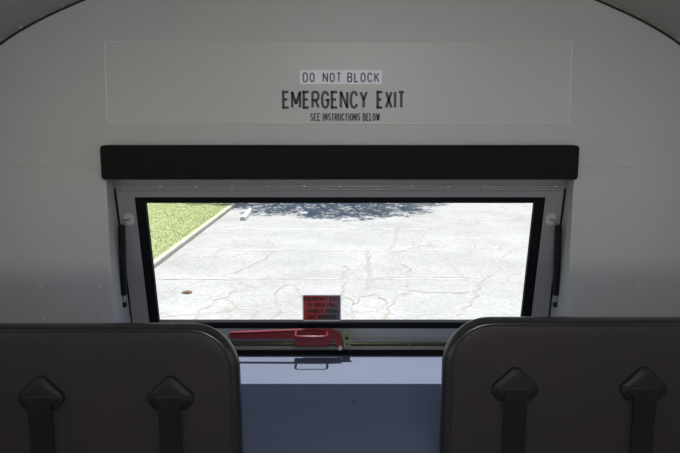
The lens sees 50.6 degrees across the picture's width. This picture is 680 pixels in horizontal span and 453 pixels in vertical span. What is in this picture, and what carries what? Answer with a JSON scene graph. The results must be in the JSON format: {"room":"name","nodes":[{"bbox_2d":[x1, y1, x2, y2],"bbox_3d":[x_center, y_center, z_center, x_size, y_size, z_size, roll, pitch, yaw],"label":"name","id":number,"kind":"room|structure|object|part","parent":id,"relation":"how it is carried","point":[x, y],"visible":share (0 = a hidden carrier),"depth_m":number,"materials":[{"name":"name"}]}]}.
{"room":"transit interior","nodes":[
{"label":"transit interior","id":0,"kind":"room"},
{"bbox_2d":[0,0,679,322],"bbox_3d":[0.000,0.125,2.588,2.400,2.125,0.435,0,9,0],"label":"wall","id":1,"kind":"structure","parent":0,"point":[621,217],"depth_m":2.30,"materials":[{"name":"grey paint"}]},
{"bbox_2d":[37,283,104,322],"bbox_3d":[-0.893,0.281,2.393,0.218,0.190,0.005,0,9,0],"label":"cover plate","id":2,"kind":"object","parent":1,"relation":"attached to","point":[57,302],"visible":0.86,"depth_m":2.39,"materials":[{"name":"grey metal"}]},
{"bbox_2d":[103,41,572,124],"bbox_3d":[-0.005,-0.453,2.275,1.476,0.260,0.006,0,9,0],"label":"sign panel","id":3,"kind":"object","parent":1,"relation":"attached to","point":[147,82],"visible":1,"depth_m":2.27,"materials":[{"name":"grey paint"}]},
{"bbox_2d":[300,70,381,83],"bbox_3d":[0.003,-0.471,2.269,0.259,0.043,0.001,0,9,0],"label":"sticker","id":4,"kind":"object","parent":3,"relation":"attached to","point":[306,76],"visible":1,"depth_m":2.27,"materials":[{"name":"white"}]},
{"bbox_2d":[282,91,403,108],"bbox_3d":[0.009,-0.401,2.281,0.386,0.058,0.001,0,9,0],"label":"exit lettering","id":5,"kind":"object","parent":3,"relation":"attached to","point":[293,99],"visible":1,"depth_m":2.28,"materials":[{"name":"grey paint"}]},
{"bbox_2d":[310,113,379,120],"bbox_3d":[0.016,-0.348,2.290,0.222,0.024,0.001,0,9,0],"label":"instruction lettering","id":6,"kind":"object","parent":3,"relation":"attached to","point":[326,116],"visible":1,"depth_m":2.29,"materials":[{"name":"black paint"}]},
{"bbox_2d":[100,145,578,179],"bbox_3d":[-0.001,-0.204,2.291,1.510,0.108,0.053,0,9,0],"label":"pad","id":7,"kind":"object","parent":1,"relation":"attached to","point":[118,162],"visible":1,"depth_m":2.27,"materials":[{"name":"black leather"}]},
{"bbox_2d":[113,180,566,355],"bbox_3d":[0.000,0.133,2.541,1.514,0.674,0.206,0,9,0],"label":"window","id":8,"kind":"structure","parent":1,"relation":"in","point":[370,337],"depth_m":2.46,"materials":[{"name":"grey paint"}]},
{"bbox_2d":[118,213,134,307],"bbox_3d":[-0.739,0.121,2.462,0.066,0.337,0.058,5,10,26],"label":"gas strut","id":9,"kind":"object","parent":8,"relation":"attached to","point":[129,219],"visible":1,"depth_m":2.45,"materials":[{"name":"black metal"}]},
{"bbox_3d":[-0.716,-0.025,2.447,0.034,0.044,0.013,0,9,0],"label":"bracket plate","id":10,"kind":"part","parent":9,"relation":"part of","materials":[{"name":"grey metal"}]},
{"bbox_2d":[229,328,351,350],"bbox_3d":[-0.169,0.404,2.530,0.435,0.080,0.132,-1,9,-9],"label":"lever","id":11,"kind":"object","parent":8,"relation":"attached to","point":[305,336],"visible":1,"depth_m":2.54,"materials":[{"name":"red metal"}]},
{"bbox_3d":[-0.206,0.378,2.547,0.370,0.034,0.020,0,9,0],"label":"arm","id":12,"kind":"part","parent":11,"relation":"part of","materials":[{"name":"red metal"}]},
{"bbox_3d":[0.018,0.398,2.588,0.050,0.058,0.071,0,9,0],"label":"mounting plate","id":13,"kind":"part","parent":11,"relation":"part of","materials":[{"name":"yellow metal"}]},
{"bbox_2d":[302,295,340,320],"bbox_3d":[-0.065,0.292,2.582,0.138,0.104,0.026,0,9,0],"label":"window sticker","id":14,"kind":"object","parent":8,"relation":"attached to","point":[315,307],"visible":1,"depth_m":2.58,"materials":[{"name":"red"}]},
{"bbox_3d":[0.000,0.409,2.641,1.500,0.092,0.045,0,9,0],"label":"rail","id":15,"kind":"part","parent":8,"relation":"part of","materials":[{"name":"grey metal"}]},
{"bbox_3d":[0.000,-0.161,2.426,1.512,0.057,0.054,0,9,0],"label":"head rail","id":16,"kind":"part","parent":8,"relation":"part of","materials":[{"name":"grey metal"}]},
{"bbox_2d":[545,213,561,307],"bbox_3d":[0.739,0.121,2.462,0.066,0.337,0.058,-5,10,-26],"label":"gas strut","id":17,"kind":"object","parent":8,"relation":"attached to","point":[550,219],"visible":1,"depth_m":2.45,"materials":[{"name":"black metal"}]},
{"bbox_3d":[0.716,-0.025,2.447,0.034,0.044,0.013,0,9,0],"label":"bracket plate","id":18,"kind":"part","parent":17,"relation":"part of","materials":[{"name":"grey metal"}]},
{"bbox_2d":[574,283,641,316],"bbox_3d":[0.889,0.281,2.393,0.218,0.190,0.005,0,9,0],"label":"cover plate","id":19,"kind":"object","parent":1,"relation":"attached to","point":[591,299],"visible":0.53,"depth_m":2.39,"materials":[{"name":"grey metal"}]},
{"bbox_2d":[0,0,679,45],"bbox_3d":[0.000,0.016,-1.507,2.511,0.660,7.820,0,9,0],"label":"ceiling","id":20,"kind":"structure","parent":0,"point":[16,16],"depth_m":2.16,"materials":[{"name":"grey"}]},
{"bbox_3d":[0.000,1.851,-1.169,2.600,0.080,7.900,0,9,0],"label":"floor","id":21,"kind":"structure","parent":0,"visible":0},
{"bbox_2d":[0,323,242,452],"bbox_3d":[-0.688,0.811,1.546,0.924,1.104,0.513,0,9,0],"label":"seat","id":22,"kind":"object","parent":21,"relation":"on","point":[65,387],"visible":1,"depth_m":1.67,"materials":[{"name":"brown leather"}]},
{"bbox_2d":[238,356,441,452],"bbox_3d":[0.000,0.876,2.325,2.390,0.727,0.866,0,9,0],"label":"shelf","id":23,"kind":"object","parent":21,"relation":"on","point":[291,404],"visible":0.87,"depth_m":2.17,"materials":[{"name":"blue plastic"}]},
{"bbox_2d":[439,317,679,452],"bbox_3d":[0.691,0.804,1.545,0.918,1.119,0.513,0,9,0],"label":"seat","id":24,"kind":"object","parent":21,"relation":"on","point":[509,384],"visible":1,"depth_m":1.67,"materials":[{"name":"brown leather"}]},
{"label":"outside","id":25,"kind":"structure","parent":0,"visible":0},
{"bbox_2d":[154,203,532,318],"bbox_3d":[12.781,-0.337,20.206,34.437,0.004,80.000,0,9,0],"label":"ground","id":26,"kind":"structure","parent":25,"point":[383,260],"depth_m":14.12,"materials":[{"name":"concrete"}]},
{"bbox_2d":[154,203,238,268],"bbox_3d":[-3.651,1.728,7.472,0.100,0.200,34.216,0,9,2],"label":"curb","id":27,"kind":"object","parent":26,"relation":"on","point":[179,245],"depth_m":16.14,"materials":[{"name":"concrete"}]},
{"bbox_2d":[240,208,252,220],"bbox_3d":[-2.580,-0.344,19.952,0.150,0.100,1.700,0,9,0],"label":"wheel stop","id":28,"kind":"object","parent":26,"relation":"on","point":[249,211],"visible":1,"depth_m":19.63,"materials":[{"name":"white paint"}]},
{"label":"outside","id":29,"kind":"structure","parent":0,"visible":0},
{"bbox_2d":[147,203,231,260],"bbox_3d":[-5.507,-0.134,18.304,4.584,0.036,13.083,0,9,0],"label":"grass","id":30,"kind":"structure","parent":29,"point":[163,204],"depth_m":18.74,"materials":[{"name":"green plant"}]}
]}

